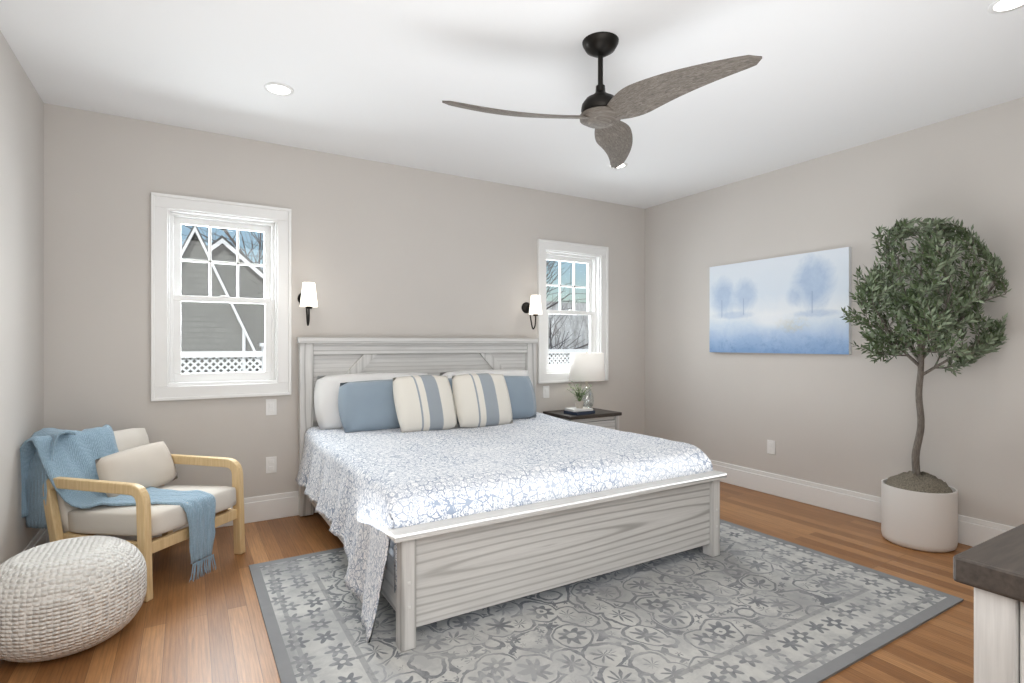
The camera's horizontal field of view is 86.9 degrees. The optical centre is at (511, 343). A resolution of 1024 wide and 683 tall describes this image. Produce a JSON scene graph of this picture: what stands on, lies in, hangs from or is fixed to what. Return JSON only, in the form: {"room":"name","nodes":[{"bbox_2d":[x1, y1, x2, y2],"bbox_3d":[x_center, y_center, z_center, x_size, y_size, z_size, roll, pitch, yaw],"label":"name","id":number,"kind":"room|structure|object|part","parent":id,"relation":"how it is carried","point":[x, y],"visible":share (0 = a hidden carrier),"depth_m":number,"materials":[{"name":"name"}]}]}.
{"room":"bedroom","nodes":[
{"label":"bedroom","id":0,"kind":"room"},
{"bbox_2d":[0,31,43,564],"bbox_3d":[-1.720,-0.093,1.265,0.150,2.740,4.620,0,0,-31],"label":"wall","id":1,"kind":"structure","parent":0,"point":[21,262],"depth_m":2.79,"materials":[{"name":"paint"}]},
{"bbox_2d":[22,528,45,551],"bbox_3d":[-1.683,1.187,1.365,0.017,0.180,4.453,0,0,-31],"label":"baseboard","id":2,"kind":"structure","parent":1,"relation":"attached to","point":[39,538],"depth_m":3.12,"materials":[{"name":"white"}]},
{"bbox_2d":[44,103,644,497],"bbox_3d":[-0.741,-0.093,4.635,5.300,2.740,0.150,0,0,-31],"label":"wall","id":3,"kind":"structure","parent":0,"point":[382,250],"depth_m":4.01,"materials":[{"name":"paint"}]},
{"bbox_2d":[45,491,315,542],"bbox_3d":[-0.698,1.187,4.564,5.000,0.180,0.017,0,0,-31],"label":"baseboard","id":4,"kind":"structure","parent":3,"relation":"attached to","point":[268,507],"depth_m":3.90,"materials":[{"name":"white wood"}]},
{"bbox_2d":[151,192,290,400],"bbox_3d":[-2.038,-0.308,3.833,0.862,1.372,0.170,0,0,-31],"label":"window","id":5,"kind":"structure","parent":3,"relation":"in","point":[161,205],"depth_m":3.78,"materials":[{"name":"white wood"}]},
{"bbox_3d":[-2.046,-0.308,3.846,0.690,1.200,0.140,0,0,-31],"label":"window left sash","id":6,"kind":"part","parent":5,"relation":"part of","materials":[{"name":"white wood"}]},
{"bbox_3d":[-2.054,-0.312,3.858,0.526,1.032,0.038,0,0,-31],"label":"glass","id":7,"kind":"part","parent":5,"relation":"part of","materials":[{"name":"clear glass"}]},
{"bbox_2d":[266,456,276,472],"bbox_3d":[-1.753,0.882,3.935,0.072,0.116,0.009,0,0,-31],"label":"electrical outlet","id":8,"kind":"object","parent":3,"relation":"attached to","point":[271,464],"visible":1,"depth_m":3.93,"materials":[{"name":"white plastic"}]},
{"bbox_2d":[266,399,276,414],"bbox_3d":[-1.752,0.462,3.933,0.072,0.116,0.012,0,0,-31],"label":"light switch","id":9,"kind":"object","parent":3,"relation":"attached to","point":[271,406],"visible":1,"depth_m":3.93,"materials":[{"name":"white plastic"}]},
{"bbox_2d":[298,282,317,325],"bbox_3d":[-1.499,-0.286,3.964,0.124,0.313,0.220,0,0,-31],"label":"sconce","id":10,"kind":"object","parent":3,"relation":"attached to","point":[307,297],"visible":1,"depth_m":3.89,"materials":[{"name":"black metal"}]},
{"bbox_3d":[-1.474,-0.355,3.923,0.124,0.175,0.124,0,0,-31],"label":"lamp shade","id":11,"kind":"part","parent":10,"relation":"part of","materials":[{"name":"white fabric"}]},
{"bbox_2d":[522,295,541,329],"bbox_3d":[0.190,-0.286,4.979,0.124,0.313,0.220,0,0,-31],"label":"sconce","id":12,"kind":"object","parent":3,"relation":"attached to","point":[533,307],"visible":1,"depth_m":4.91,"materials":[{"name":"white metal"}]},
{"bbox_3d":[0.214,-0.355,4.938,0.124,0.175,0.124,0,0,-31],"label":"lamp shade","id":13,"kind":"part","parent":12,"relation":"part of","materials":[{"name":"white fabric"}]},
{"bbox_2d":[543,386,548,397],"bbox_3d":[0.329,0.462,5.184,0.072,0.116,0.012,0,0,-31],"label":"light switch","id":14,"kind":"object","parent":3,"relation":"attached to","point":[545,391],"visible":1,"depth_m":5.18,"materials":[{"name":"white plastic"}]},
{"bbox_2d":[537,239,608,383],"bbox_3d":[0.581,-0.308,5.406,0.862,1.372,0.170,0,0,-31],"label":"window","id":15,"kind":"structure","parent":3,"relation":"in","point":[544,245],"depth_m":5.42,"materials":[{"name":"white wood"}]},
{"bbox_3d":[0.565,-0.312,5.432,0.526,1.032,0.038,0,0,-31],"label":"glass","id":16,"kind":"part","parent":15,"relation":"part of","materials":[{"name":"clear glass"}]},
{"bbox_3d":[0.573,-0.308,5.419,0.690,1.200,0.140,0,0,-31],"label":"window right sash","id":17,"kind":"part","parent":15,"relation":"part of","materials":[{"name":"white wood"}]},
{"bbox_2d":[0,481,973,682],"bbox_3d":[0.449,1.327,2.655,5.300,0.100,4.770,0,0,-31],"label":"floor","id":18,"kind":"structure","parent":0,"point":[205,627],"depth_m":2.56,"materials":[{"name":"brown wood"}]},
{"bbox_2d":[0,536,146,661],"bbox_3d":[-1.915,1.075,2.326,0.570,0.404,0.570,0,0,-31],"label":"pouf","id":19,"kind":"object","parent":18,"relation":"on","point":[65,597],"visible":1,"depth_m":2.15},
{"bbox_2d":[20,424,244,601],"bbox_3d":[-2.118,0.872,3.067,0.881,0.819,0.717,0,0,15],"label":"armchair","id":20,"kind":"object","parent":18,"relation":"on","point":[105,479],"visible":0.98,"depth_m":2.91,"materials":[{"name":"brown wood"}]},
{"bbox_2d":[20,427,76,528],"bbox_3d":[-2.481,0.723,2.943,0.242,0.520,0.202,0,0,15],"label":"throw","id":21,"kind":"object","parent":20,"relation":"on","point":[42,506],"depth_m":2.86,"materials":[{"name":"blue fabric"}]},
{"bbox_2d":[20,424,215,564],"bbox_3d":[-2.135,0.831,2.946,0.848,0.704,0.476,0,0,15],"label":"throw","id":22,"kind":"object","parent":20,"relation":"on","point":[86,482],"depth_m":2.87,"materials":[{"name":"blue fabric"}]},
{"bbox_2d":[95,441,177,502],"bbox_3d":[-2.199,0.742,3.187,0.156,0.262,0.461,0,0,15],"label":"cushion","id":23,"kind":"object","parent":20,"relation":"on","point":[151,465],"depth_m":3.15,"materials":[{"name":"beige fabric"}]},
{"bbox_3d":[-2.014,0.932,3.065,0.602,0.157,0.575,0,0,15],"label":"seat","id":24,"kind":"part","parent":20,"relation":"part of","materials":[{"name":"fabric"}]},
{"bbox_2d":[543,408,621,429],"bbox_3d":[0.665,0.960,5.095,0.595,0.635,0.461,0,0,-31],"label":"nightstand","id":25,"kind":"object","parent":18,"relation":"on","point":[609,419],"visible":0.25,"depth_m":4.98,"materials":[{"name":"brown wood"}]},
{"bbox_2d":[564,407,594,415],"bbox_3d":[0.617,0.616,4.966,0.244,0.050,0.185,0,0,-38],"label":"books","id":26,"kind":"object","parent":25,"relation":"on","point":[578,411],"visible":1,"depth_m":4.90,"materials":[{"name":"blue paper"}]},
{"bbox_2d":[567,381,591,407],"bbox_3d":[0.628,0.466,4.965,0.238,0.249,0.277,0,0,-31],"label":"plant","id":27,"kind":"object","parent":26,"relation":"on","point":[579,403],"visible":1,"depth_m":4.95,"materials":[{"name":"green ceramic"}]},
{"bbox_3d":[0.619,0.558,4.963,0.080,0.065,0.080,0,0,-31],"label":"pot","id":28,"kind":"part","parent":27,"relation":"part of","materials":[{"name":"beige ceramic"}]},
{"bbox_2d":[569,352,604,407],"bbox_3d":[0.713,0.359,5.147,0.336,0.566,0.336,0,0,-31],"label":"table lamp","id":29,"kind":"object","parent":25,"relation":"on","point":[586,366],"visible":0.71,"depth_m":5.01,"materials":[{"name":"white fabric"}]},
{"bbox_3d":[0.713,0.240,5.147,0.024,0.329,0.024,0,0,-31],"label":"stem","id":30,"kind":"part","parent":29,"relation":"part of","materials":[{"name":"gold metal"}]},
{"bbox_3d":[0.713,0.217,5.147,0.336,0.260,0.336,0,0,-31],"label":"lamp shade","id":31,"kind":"part","parent":29,"relation":"part of","materials":[{"name":"white fabric"}]},
{"bbox_2d":[249,519,963,682],"bbox_3d":[0.368,1.272,2.887,3.000,0.010,2.280,0,0,-31],"label":"rug","id":32,"kind":"object","parent":18,"relation":"on","point":[747,605],"visible":0.64,"depth_m":2.44,"materials":[{"name":"grey fabric"}]},
{"bbox_2d":[295,337,726,651],"bbox_3d":[-0.144,0.609,3.627,2.231,1.313,2.151,0,0,-31],"label":"bed","id":33,"kind":"object","parent":32,"relation":"on","point":[437,479],"visible":1,"depth_m":2.97,"materials":[{"name":"white fabric"}]},
{"bbox_2d":[392,375,457,432],"bbox_3d":[-0.637,0.437,3.986,0.480,0.440,0.152,0,-24,-35],"label":"pillow","id":34,"kind":"object","parent":33,"relation":"on","point":[420,403],"depth_m":3.92,"materials":[{"name":"beige fabric"}]},
{"bbox_2d":[452,373,512,427],"bbox_3d":[-0.229,0.437,4.220,0.480,0.440,0.152,0,-24,-28],"label":"pillow","id":35,"kind":"object","parent":33,"relation":"on","point":[480,400],"depth_m":4.15,"materials":[{"name":"beige fabric"}]},
{"bbox_2d":[839,217,1010,552],"bbox_3d":[2.468,0.245,3.374,0.751,2.064,0.891,0,0,-31],"label":"tree","id":36,"kind":"object","parent":18,"relation":"on","point":[919,510],"visible":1,"depth_m":3.29,"materials":[{"name":"green plant"}]},
{"bbox_3d":[2.614,1.095,3.478,0.394,0.365,0.394,0,0,-31],"label":"pot","id":37,"kind":"part","parent":36,"relation":"part of","materials":[{"name":"white ceramic"}]},
{"bbox_2d":[953,524,1023,682],"bbox_3d":[1.687,0.837,1.177,1.640,0.880,0.610,0,0,-31],"label":"dresser","id":38,"kind":"object","parent":18,"relation":"on","point":[991,571],"visible":1,"depth_m":0.98,"materials":[{"name":"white wood"}]},
{"bbox_2d":[0,0,1023,208],"bbox_3d":[0.449,-1.513,2.655,5.300,0.100,4.770,0,0,-31],"label":"ceiling","id":39,"kind":"structure","parent":0,"point":[377,80],"depth_m":2.94,"materials":[{"name":"white paint"}]},
{"bbox_2d":[264,82,293,95],"bbox_3d":[-1.338,-1.460,3.104,0.160,0.006,0.160,0,0,-31],"label":"recessed light","id":40,"kind":"object","parent":39,"relation":"in","point":[277,89],"depth_m":3.10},
{"bbox_2d":[442,31,761,167],"bbox_3d":[0.418,-1.262,2.480,1.298,0.402,1.265,0,0,-31],"label":"ceiling fan","id":41,"kind":"object","parent":39,"relation":"hanging from","point":[603,113],"visible":1,"depth_m":2.51,"materials":[{"name":"brown wood"}]},
{"bbox_3d":[0.429,-1.290,2.620,0.188,0.345,0.188,0,0,-31],"label":"motor","id":42,"kind":"part","parent":41,"relation":"part of","materials":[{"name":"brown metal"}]},
{"bbox_2d":[608,162,627,168],"bbox_3d":[0.865,-1.460,4.428,0.160,0.006,0.160,0,0,-31],"label":"recessed light","id":43,"kind":"object","parent":39,"relation":"in","point":[624,163],"visible":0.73,"depth_m":4.44,"materials":[{"name":"white plastic"}]},
{"bbox_2d":[987,0,1023,13],"bbox_3d":[2.137,-1.460,2.311,0.160,0.006,0.160,0,0,-31],"label":"recessed light","id":44,"kind":"object","parent":39,"relation":"in","point":[1003,5],"depth_m":2.34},
{"bbox_2d":[645,97,1023,526],"bbox_3d":[2.694,-0.093,3.917,0.150,2.740,4.620,0,0,-31],"label":"wall","id":45,"kind":"structure","parent":0,"point":[846,421],"depth_m":4.02,"materials":[{"name":"paint"}]},
{"bbox_2d":[767,440,774,454],"bbox_3d":[2.199,0.877,4.588,0.009,0.116,0.072,0,0,-31],"label":"electrical outlet","id":46,"kind":"object","parent":45,"relation":"attached to","point":[770,446],"visible":1,"depth_m":4.58,"materials":[{"name":"white plastic"}]},
{"bbox_2d":[709,247,851,353],"bbox_3d":[2.197,-0.321,4.560,0.038,0.800,1.250,0,0,-31],"label":"wall art","id":47,"kind":"object","parent":45,"relation":"attached to","point":[792,304],"visible":1,"depth_m":4.45,"materials":[{"name":"fabric"}]},
{"bbox_2d":[710,460,1014,546],"bbox_3d":[2.588,1.187,3.931,0.017,0.180,4.453,0,0,-31],"label":"baseboard","id":48,"kind":"structure","parent":45,"relation":"attached to","point":[972,532],"depth_m":4.17,"materials":[{"name":"white wood"}]},
{"label":"outside","id":49,"kind":"structure","parent":0,"visible":0},
{"label":"lawn","id":50,"kind":"structure","parent":49,"visible":0},
{"bbox_2d":[181,232,264,372],"bbox_3d":[-11.174,0.877,19.570,12.500,8.800,8.500,0,0,-31],"label":"house","id":51,"kind":"structure","parent":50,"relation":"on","point":[246,308],"depth_m":16.09,"materials":[{"name":"grey wood"}]},
{"bbox_2d":[181,227,263,371],"bbox_3d":[-9.068,0.367,17.056,5.620,7.820,2.500,0,0,-31],"label":"rake","id":52,"kind":"object","parent":51,"relation":"attached to","point":[241,257],"depth_m":16.30,"materials":[{"name":"white wood"}]},
{"bbox_2d":[181,226,263,359],"bbox_3d":[-10.685,-1.547,19.747,5.620,4.193,8.700,0,0,-31],"label":"shingles","id":53,"kind":"object","parent":51,"relation":"attached to","point":[233,246],"depth_m":16.24,"materials":[{"name":"grey wood"}]},
{"bbox_2d":[181,343,588,370],"bbox_3d":[-2.507,2.382,10.487,16.000,4.790,0.200,0,0,-31],"label":"fence posts","id":54,"kind":"object","parent":50,"relation":"on","point":[197,354],"depth_m":9.18,"materials":[{"name":"white wood"}]},
{"bbox_2d":[181,353,569,372],"bbox_3d":[-2.507,0.852,10.487,16.000,1.250,0.001,0,0,-31],"label":"lattice","id":55,"kind":"object","parent":54,"relation":"attached to","point":[218,365],"depth_m":9.12,"materials":[{"name":"white wood"}]},
{"bbox_2d":[181,225,588,363],"bbox_3d":[-5.943,-2.748,23.136,17.780,15.122,19.337,0,0,-31],"label":"trees","id":56,"kind":"object","parent":50,"relation":"on","point":[260,249],"depth_m":22.94,"materials":[{"name":"grey plant"}]},
{"bbox_2d":[546,301,588,363],"bbox_3d":[-10.590,0.277,45.296,50.000,9.000,0.001,0,0,-31],"label":"treeline","id":57,"kind":"object","parent":50,"relation":"on","point":[571,320],"depth_m":55.25,"materials":[{"name":"grey plant"}]}
]}

